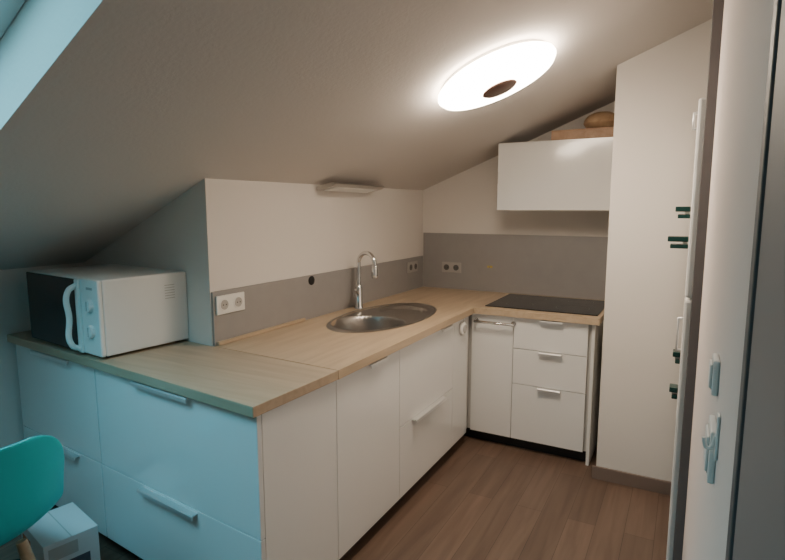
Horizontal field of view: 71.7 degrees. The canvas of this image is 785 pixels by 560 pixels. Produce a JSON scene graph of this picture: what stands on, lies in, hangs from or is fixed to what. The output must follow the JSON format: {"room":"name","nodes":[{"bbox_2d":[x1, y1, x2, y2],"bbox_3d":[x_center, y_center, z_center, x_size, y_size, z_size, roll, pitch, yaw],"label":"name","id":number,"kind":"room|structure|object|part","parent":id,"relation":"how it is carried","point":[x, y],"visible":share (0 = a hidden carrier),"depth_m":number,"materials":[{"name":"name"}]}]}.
{"room":"kitchen","nodes":[
{"label":"kitchen","id":0,"kind":"room"},
{"bbox_2d":[0,262,84,448],"bbox_3d":[-2.746,0.742,1.402,0.100,1.241,4.050,4,9,28],"label":"wall","id":1,"kind":"structure","parent":0,"point":[14,302],"depth_m":2.76,"materials":[{"name":"white paint"}]},
{"bbox_2d":[85,178,422,346],"bbox_3d":[-0.774,0.203,3.779,1.170,1.685,2.300,4,9,28],"label":"wall","id":2,"kind":"structure","parent":0,"point":[224,234],"depth_m":2.78,"materials":[{"name":"white paint"}]},
{"bbox_2d":[217,318,305,345],"bbox_3d":[-0.650,0.258,2.780,0.017,0.017,0.636,4,9,29],"label":"trim","id":3,"kind":"structure","parent":2,"relation":"attached to","point":[243,336],"depth_m":2.73,"materials":[{"name":"brown wood"}]},
{"bbox_2d":[211,256,422,345],"bbox_3d":[-0.291,0.054,3.433,0.011,0.249,2.183,4,9,29],"label":"backsplash","id":4,"kind":"structure","parent":2,"relation":"attached to","point":[269,304],"depth_m":3.07,"materials":[{"name":"laminate"}]},
{"bbox_2d":[215,292,244,314],"bbox_3d":[-0.762,0.110,2.561,0.014,0.088,0.176,4,9,29],"label":"wall outlet","id":5,"kind":"object","parent":4,"relation":"attached to","point":[233,302],"visible":1,"depth_m":2.55,"materials":[{"name":"white plastic"}]},
{"bbox_2d":[219,298,229,310],"bbox_3d":[-0.780,0.115,2.521,0.004,0.060,0.060,4,9,29],"label":"socket","id":6,"kind":"object","parent":5,"relation":"attached to","point":[224,303],"depth_m":2.52,"materials":[{"name":"white plastic"}]},
{"bbox_2d":[234,296,242,307],"bbox_3d":[-0.737,0.105,2.597,0.004,0.060,0.060,4,9,29],"label":"socket","id":7,"kind":"object","parent":5,"relation":"attached to","point":[238,300],"depth_m":2.59,"materials":[{"name":"white plastic"}]},
{"bbox_2d":[308,276,314,284],"bbox_3d":[-0.462,0.003,3.100,0.005,0.052,0.052,4,9,29],"label":"cable grommet","id":8,"kind":"object","parent":4,"relation":"attached to","point":[311,280],"visible":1,"depth_m":3.10,"materials":[{"name":"black plastic"}]},
{"bbox_2d":[407,261,417,272],"bbox_3d":[0.157,-0.102,4.194,0.014,0.080,0.160,4,9,29],"label":"wall outlet","id":9,"kind":"object","parent":4,"relation":"attached to","point":[411,266],"visible":1,"depth_m":4.18,"materials":[{"name":"grey plastic"}]},
{"bbox_2d":[0,436,669,559],"bbox_3d":[-0.531,1.371,1.563,4.000,0.050,6.300,4,9,28],"label":"floor","id":10,"kind":"structure","parent":0,"point":[483,499],"depth_m":2.73,"materials":[{"name":"laminate"}]},
{"bbox_2d":[0,435,63,559],"bbox_3d":[-1.376,0.892,1.750,0.578,0.858,0.512,4,9,28],"label":"molded chair","id":11,"kind":"object","parent":10,"relation":"on","point":[32,468],"visible":1,"depth_m":1.69,"materials":[{"name":"teal plastic"}]},
{"bbox_3d":[-1.178,1.085,1.836,0.042,0.458,0.042,-14,9,-6],"label":"leg","id":12,"kind":"part","parent":11,"relation":"part of","materials":[{"name":"brown wood"}]},
{"bbox_2d":[22,502,99,559],"bbox_3d":[-1.313,1.111,2.157,0.261,0.311,0.191,6,10,40],"label":"cardboard box","id":13,"kind":"object","parent":10,"relation":"on","point":[65,532],"visible":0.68,"depth_m":2.10,"materials":[{"name":"grey"}]},
{"bbox_2d":[48,539,90,559],"bbox_3d":[-1.220,1.084,2.061,0.030,0.190,0.137,4,9,28],"label":"print","id":14,"kind":"object","parent":13,"relation":"attached to","point":[67,549],"depth_m":2.06},
{"bbox_2d":[15,344,265,559],"bbox_3d":[-1.089,0.785,2.483,1.812,0.871,0.430,5,9,34],"label":"drawer unit","id":15,"kind":"object","parent":10,"relation":"on","point":[160,474],"visible":0.68,"depth_m":2.17,"materials":[{"name":"white lacquered wood board"},{"name":"oak"},{"name":"aluminium"}]},
{"bbox_3d":[-1.587,0.355,2.518,0.350,0.018,0.026,5,9,34],"label":"handle","id":16,"kind":"part","parent":15,"relation":"part of","materials":[{"name":"silver metal"}]},
{"bbox_3d":[-1.590,0.558,2.575,0.758,0.439,0.020,5,9,34],"label":"drawer","id":17,"kind":"part","parent":15,"relation":"part of","materials":[{"name":"white"}]},
{"bbox_3d":[-1.590,0.951,2.627,0.758,0.345,0.020,5,9,34],"label":"drawer","id":18,"kind":"part","parent":15,"relation":"part of","materials":[{"name":"white"}]},
{"bbox_3d":[-1.587,0.802,2.578,0.350,0.018,0.026,5,9,34],"label":"handle","id":19,"kind":"part","parent":15,"relation":"part of","materials":[{"name":"silver metal"}]},
{"bbox_3d":[-0.877,0.418,2.045,0.350,0.018,0.026,5,9,34],"label":"handle","id":20,"kind":"part","parent":15,"relation":"part of","materials":[{"name":"silver metal"}]},
{"bbox_3d":[-0.877,0.865,2.104,0.350,0.018,0.026,5,9,34],"label":"handle","id":21,"kind":"part","parent":15,"relation":"part of","materials":[{"name":"silver metal"}]},
{"bbox_3d":[-0.854,0.623,2.084,1.003,0.439,0.020,5,9,34],"label":"drawer","id":22,"kind":"part","parent":15,"relation":"part of","materials":[{"name":"white"}]},
{"bbox_3d":[-0.854,1.016,2.136,1.003,0.345,0.020,5,9,34],"label":"drawer","id":23,"kind":"part","parent":15,"relation":"part of","materials":[{"name":"white"}]},
{"bbox_2d":[261,316,469,559],"bbox_3d":[-0.081,0.698,3.144,0.684,0.871,2.632,4,9,28],"label":"base cabinet","id":24,"kind":"object","parent":10,"relation":"on","point":[339,455],"visible":0.54,"depth_m":2.36,"materials":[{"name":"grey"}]},
{"bbox_3d":[-0.337,0.806,2.034,0.020,0.788,0.430,4,9,28],"label":"panel","id":25,"kind":"part","parent":24,"relation":"part of","materials":[{"name":"white"}]},
{"bbox_2d":[7,287,604,417],"bbox_3d":[-0.182,0.232,3.186,3.270,0.038,1.885,-6,10,-40],"label":"countertop","id":26,"kind":"structure","parent":24,"relation":"on","point":[253,376],"depth_m":2.37,"materials":[{"name":"brown wood"}]},
{"bbox_2d":[26,264,188,356],"bbox_3d":[-1.368,0.127,2.560,0.641,0.334,0.478,5,9,35],"label":"microwave oven","id":27,"kind":"object","parent":26,"relation":"on","point":[105,310],"visible":1,"depth_m":2.40,"materials":[{"name":"white metal"}]},
{"bbox_3d":[-1.539,0.136,2.459,0.473,0.317,0.010,5,9,35],"label":"door glass","id":28,"kind":"part","parent":27,"relation":"part of","materials":[{"name":"black glass"}]},
{"bbox_3d":[-1.357,0.162,2.300,0.024,0.295,0.062,5,9,35],"label":"door handle","id":29,"kind":"part","parent":27,"relation":"part of","materials":[{"name":"white plastic"}]},
{"bbox_3d":[-1.266,0.109,2.259,0.056,0.056,0.016,5,9,35],"label":"knob","id":30,"kind":"part","parent":27,"relation":"part of","materials":[{"name":"white"}]},
{"bbox_3d":[-1.266,0.218,2.274,0.056,0.056,0.016,5,9,35],"label":"knob","id":31,"kind":"part","parent":27,"relation":"part of","materials":[{"name":"white plastic"}]},
{"bbox_2d":[353,251,377,308],"bbox_3d":[-0.188,0.006,3.343,0.119,0.368,0.187,-7,10,-43],"label":"kitchen faucet","id":32,"kind":"object","parent":26,"relation":"on","point":[357,293],"visible":1,"depth_m":3.39,"materials":[{"name":"silver metal"}]},
{"bbox_2d":[326,303,436,332],"bbox_3d":[-0.042,0.290,3.206,0.505,0.167,0.974,4,9,28],"label":"sink","id":33,"kind":"object","parent":26,"relation":"in","point":[392,316],"visible":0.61,"depth_m":3.22,"materials":[{"name":"silver metal"}]},
{"bbox_2d":[485,294,604,315],"bbox_3d":[1.034,0.156,3.590,0.690,0.006,0.555,4,9,28],"label":"induction cooktop","id":34,"kind":"object","parent":26,"relation":"in","point":[513,301],"visible":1,"depth_m":3.54,"materials":[{"name":"black glass"}]},
{"bbox_3d":[-0.104,0.749,2.460,0.020,0.788,0.542,4,9,28],"label":"door","id":35,"kind":"part","parent":24,"relation":"part of","materials":[{"name":"white"}]},
{"bbox_3d":[-0.066,0.369,2.432,0.026,0.018,0.150,4,9,28],"label":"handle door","id":36,"kind":"part","parent":24,"relation":"part of","materials":[{"name":"silver metal"}]},
{"bbox_3d":[0.191,0.884,3.026,0.020,0.373,0.687,4,9,28],"label":"drawer","id":37,"kind":"part","parent":24,"relation":"part of","materials":[{"name":"white"}]},
{"bbox_3d":[0.191,0.491,2.974,0.020,0.411,0.687,4,9,28],"label":"drawer","id":38,"kind":"part","parent":24,"relation":"part of","materials":[{"name":"white"}]},
{"bbox_3d":[0.209,0.710,2.987,0.026,0.018,0.400,4,9,28],"label":"handle","id":39,"kind":"part","parent":24,"relation":"part of","materials":[{"name":"silver metal"}]},
{"bbox_3d":[0.309,0.278,3.116,0.026,0.018,0.140,4,9,28],"label":"handle","id":40,"kind":"part","parent":24,"relation":"part of","materials":[{"name":"silver metal"}]},
{"bbox_3d":[0.415,0.624,3.408,0.020,0.788,0.247,4,9,28],"label":"door","id":41,"kind":"part","parent":24,"relation":"part of","materials":[{"name":"white wood"}]},
{"bbox_2d":[459,319,466,335],"bbox_3d":[0.441,0.290,3.355,0.027,0.112,0.088,4,9,28],"label":"timer","id":42,"kind":"object","parent":24,"relation":"attached to","point":[463,326],"visible":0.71,"depth_m":3.33,"materials":[{"name":"white plastic"}]},
{"bbox_2d":[464,313,603,465],"bbox_3d":[0.969,0.627,3.678,0.818,0.871,0.684,4,9,28],"label":"base cabinet","id":43,"kind":"object","parent":10,"relation":"on","point":[534,384],"visible":0.88,"depth_m":3.38,"materials":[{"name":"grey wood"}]},
{"bbox_3d":[0.639,0.611,3.505,0.272,0.788,0.020,4,9,28],"label":"narrow door","id":44,"kind":"part","parent":43,"relation":"part of","materials":[{"name":"white"}]},
{"bbox_2d":[473,318,515,326],"bbox_3d":[0.638,0.268,3.419,0.272,0.032,0.051,4,9,28],"label":"towel rail","id":45,"kind":"object","parent":43,"relation":"attached to","point":[476,320],"visible":1,"depth_m":3.39,"materials":[{"name":"silver metal"}]},
{"bbox_3d":[0.954,0.678,3.315,0.135,0.018,0.026,4,9,28],"label":"handle","id":46,"kind":"part","parent":43,"relation":"part of","materials":[{"name":"silver metal"}]},
{"bbox_3d":[0.956,0.845,3.362,0.442,0.361,0.020,4,9,28],"label":"drawer","id":47,"kind":"part","parent":43,"relation":"part of","materials":[{"name":"white wood"}]},
{"bbox_3d":[0.954,0.453,3.285,0.135,0.018,0.026,4,9,28],"label":"handle","id":48,"kind":"part","parent":43,"relation":"part of","materials":[{"name":"silver metal"}]},
{"bbox_3d":[0.956,0.552,3.324,0.442,0.223,0.020,4,9,28],"label":"drawer","id":49,"kind":"part","parent":43,"relation":"part of","materials":[{"name":"white"}]},
{"bbox_3d":[0.954,0.257,3.259,0.135,0.018,0.026,4,9,28],"label":"handle","id":50,"kind":"part","parent":43,"relation":"part of","materials":[{"name":"silver metal"}]},
{"bbox_3d":[0.956,0.340,3.296,0.442,0.196,0.020,4,9,28],"label":"drawer","id":51,"kind":"part","parent":43,"relation":"part of","materials":[{"name":"white"}]},
{"bbox_3d":[1.327,0.650,3.500,0.018,0.871,0.645,4,9,28],"label":"panel","id":52,"kind":"part","parent":43,"relation":"part of","materials":[{"name":"white wood"}]},
{"bbox_2d":[666,98,705,559],"bbox_3d":[1.584,0.261,2.329,0.646,1.950,0.710,4,9,28],"label":"refrigerator","id":53,"kind":"object","parent":10,"relation":"on","point":[699,130],"visible":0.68,"depth_m":2.15,"materials":[{"name":"white metal"}]},
{"bbox_2d":[669,383,677,398],"bbox_3d":[1.172,0.464,2.266,0.032,0.048,0.060,4,9,28],"label":"clip","id":54,"kind":"object","parent":53,"relation":"attached to","point":[673,388],"visible":0.98,"depth_m":2.24,"materials":[{"name":"teal"}]},
{"bbox_2d":[673,349,680,363],"bbox_3d":[1.174,0.316,2.245,0.028,0.048,0.060,4,9,28],"label":"clip","id":55,"kind":"object","parent":53,"relation":"attached to","point":[676,354],"visible":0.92,"depth_m":2.22,"materials":[{"name":"teal"}]},
{"bbox_2d":[668,236,688,248],"bbox_3d":[1.163,-0.154,2.212,0.075,0.048,0.060,4,9,28],"label":"clip","id":56,"kind":"object","parent":53,"relation":"attached to","point":[684,239],"visible":0.95,"depth_m":2.19,"materials":[{"name":"teal plastic"}]},
{"bbox_3d":[1.333,0.600,2.512,0.034,1.130,0.710,4,9,28],"label":"door","id":57,"kind":"part","parent":53,"relation":"part of","materials":[{"name":"white"}]},
{"bbox_3d":[1.159,0.218,2.195,0.020,0.142,0.012,4,9,28],"label":"handle","id":58,"kind":"part","parent":53,"relation":"part of","materials":[{"name":"silver metal"}]},
{"bbox_2d":[675,207,690,218],"bbox_3d":[1.191,-0.277,2.227,0.055,0.048,0.060,4,9,28],"label":"clip","id":59,"kind":"object","parent":53,"relation":"attached to","point":[686,210],"visible":0.97,"depth_m":2.20,"materials":[{"name":"teal plastic"}]},
{"bbox_3d":[1.161,-0.609,2.084,0.016,0.072,0.012,4,9,28],"label":"handle","id":60,"kind":"part","parent":53,"relation":"part of","materials":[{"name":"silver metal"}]},
{"bbox_3d":[1.333,-0.346,2.386,0.034,0.760,0.710,4,9,28],"label":"door","id":61,"kind":"part","parent":53,"relation":"part of","materials":[{"name":"white"}]},
{"bbox_2d":[0,0,712,269],"bbox_3d":[-0.543,-0.613,1.278,4.100,1.640,6.350,4,9,28],"label":"ceiling","id":62,"kind":"structure","parent":0,"point":[111,111],"depth_m":1.92,"materials":[{"name":"white paint"}]},
{"bbox_2d":[0,0,25,38],"bbox_3d":[-1.089,-0.643,1.432,1.189,0.524,0.052,5,9,34],"label":"skylight","id":63,"kind":"object","parent":62,"relation":"attached to","point":[9,9],"visible":1,"depth_m":1.34,"materials":[{"name":"white"}]},
{"bbox_2d":[317,182,384,192],"bbox_3d":[-0.238,-0.558,3.293,0.133,0.048,0.560,4,9,28],"label":"light","id":64,"kind":"object","parent":62,"relation":"attached to","point":[332,186],"visible":1,"depth_m":3.21,"materials":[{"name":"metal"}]},
{"bbox_2d":[325,187,376,192],"bbox_3d":[-0.245,-0.547,3.299,0.080,0.023,0.460,4,9,28],"label":"diffuser","id":65,"kind":"object","parent":64,"relation":"attached to","point":[337,189],"depth_m":3.28,"materials":[{"name":"white plastic"}]},
{"bbox_2d":[438,39,555,110],"bbox_3d":[0.446,-0.847,2.318,0.522,0.090,0.522,-21,-4,29],"label":"ceiling lamp","id":66,"kind":"object","parent":62,"relation":"attached to","point":[498,73],"depth_m":2.19,"materials":[{"name":"white plastic"}]},
{"bbox_2d":[422,101,614,299],"bbox_3d":[0.920,-0.136,4.069,1.490,2.281,0.100,4,9,28],"label":"wall","id":67,"kind":"structure","parent":0,"point":[465,202],"depth_m":4.06,"materials":[{"name":"white paint"}]},
{"bbox_2d":[423,233,607,299],"bbox_3d":[0.896,-0.117,4.020,1.472,0.434,0.011,4,9,28],"label":"backsplash","id":68,"kind":"structure","parent":67,"relation":"attached to","point":[558,266],"depth_m":3.99,"materials":[{"name":"laminate"}]},
{"bbox_2d":[442,262,460,272],"bbox_3d":[0.461,-0.099,4.246,0.160,0.080,0.014,4,9,28],"label":"wall outlet","id":69,"kind":"object","parent":68,"relation":"attached to","point":[454,267],"visible":1,"depth_m":4.24,"materials":[{"name":"grey plastic"}]},
{"bbox_2d":[497,137,612,210],"bbox_3d":[1.124,-0.683,3.613,0.758,0.446,0.374,4,9,28],"label":"upper cabinet","id":70,"kind":"object","parent":67,"relation":"attached to","point":[568,174],"depth_m":3.45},
{"bbox_2d":[551,127,613,139],"bbox_3d":[1.248,-0.918,3.465,0.410,0.066,0.240,4,9,28],"label":"wooden box","id":71,"kind":"object","parent":70,"relation":"on","point":[600,132],"visible":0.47,"depth_m":3.37,"materials":[{"name":"brown wood"}]},
{"bbox_2d":[583,111,614,127],"bbox_3d":[1.323,-1.003,3.424,0.224,0.112,0.224,4,9,28],"label":"bread basket","id":72,"kind":"object","parent":71,"relation":"on","point":[604,118],"visible":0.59,"depth_m":3.34,"materials":[{"name":"brown wicker"}]},
{"bbox_2d":[596,19,711,481],"bbox_3d":[1.938,-0.254,3.037,1.260,2.785,0.900,4,9,28],"label":"wall","id":73,"kind":"structure","parent":0,"point":[659,89],"depth_m":2.86,"materials":[{"name":"white paint"}]},
{"bbox_2d":[592,465,670,495],"bbox_3d":[1.644,1.137,2.856,1.130,0.075,0.015,4,9,28],"label":"baseboard","id":74,"kind":"structure","parent":73,"relation":"attached to","point":[651,484],"depth_m":3.02,"materials":[{"name":"brown"}]},
{"bbox_2d":[682,0,773,559],"bbox_3d":[0.120,0.290,0.030,0.100,2.497,4.500,4,9,28],"label":"wall","id":75,"kind":"structure","parent":0,"point":[747,24],"depth_m":0.87,"materials":[{"name":"beige paint"}]},
{"bbox_2d":[672,0,723,559],"bbox_3d":[1.170,0.054,2.041,0.078,2.437,0.060,4,9,28],"label":"trim","id":76,"kind":"structure","parent":75,"relation":"attached to","point":[718,5],"depth_m":2.01,"materials":[{"name":"grey wood"}]},
{"bbox_2d":[703,415,715,483],"bbox_3d":[0.514,0.272,0.879,0.014,0.085,0.085,4,9,28],"label":"light switch","id":77,"kind":"object","parent":75,"relation":"attached to","point":[709,462],"visible":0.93,"depth_m":0.85,"materials":[{"name":"white plastic"}]},
{"bbox_2d":[702,413,720,460],"bbox_3d":[0.479,0.234,0.819,0.022,0.070,0.020,4,9,28],"label":"hook","id":78,"kind":"object","parent":75,"relation":"attached to","point":[715,441],"visible":1,"depth_m":0.81,"materials":[{"name":"white plastic"}]},
{"bbox_3d":[0.487,0.235,0.815,0.004,0.070,0.020,4,9,28],"label":"plate","id":79,"kind":"part","parent":78,"relation":"part of","materials":[{"name":"white plastic"}]},
{"bbox_2d":[708,353,719,395],"bbox_3d":[0.543,0.159,0.918,0.014,0.060,0.060,4,9,28],"label":"light switch","id":80,"kind":"object","parent":75,"relation":"attached to","point":[714,363],"visible":1,"depth_m":0.89,"materials":[{"name":"white plastic"}]},
{"bbox_2d":[725,0,781,559],"bbox_3d":[0.259,0.357,0.425,0.017,2.240,0.025,4,9,28],"label":"door frame","id":81,"kind":"structure","parent":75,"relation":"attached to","point":[777,6],"depth_m":0.37,"materials":[{"name":"grey"}]},
{"bbox_2d":[732,0,784,559],"bbox_3d":[-0.042,0.505,-0.117,0.014,2.090,1.240,4,9,28],"label":"leaf","id":82,"kind":"object","parent":75,"relation":"attached to","point":[760,515],"visible":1,"depth_m":0.30,"materials":[{"name":"grey wood"}]}
]}

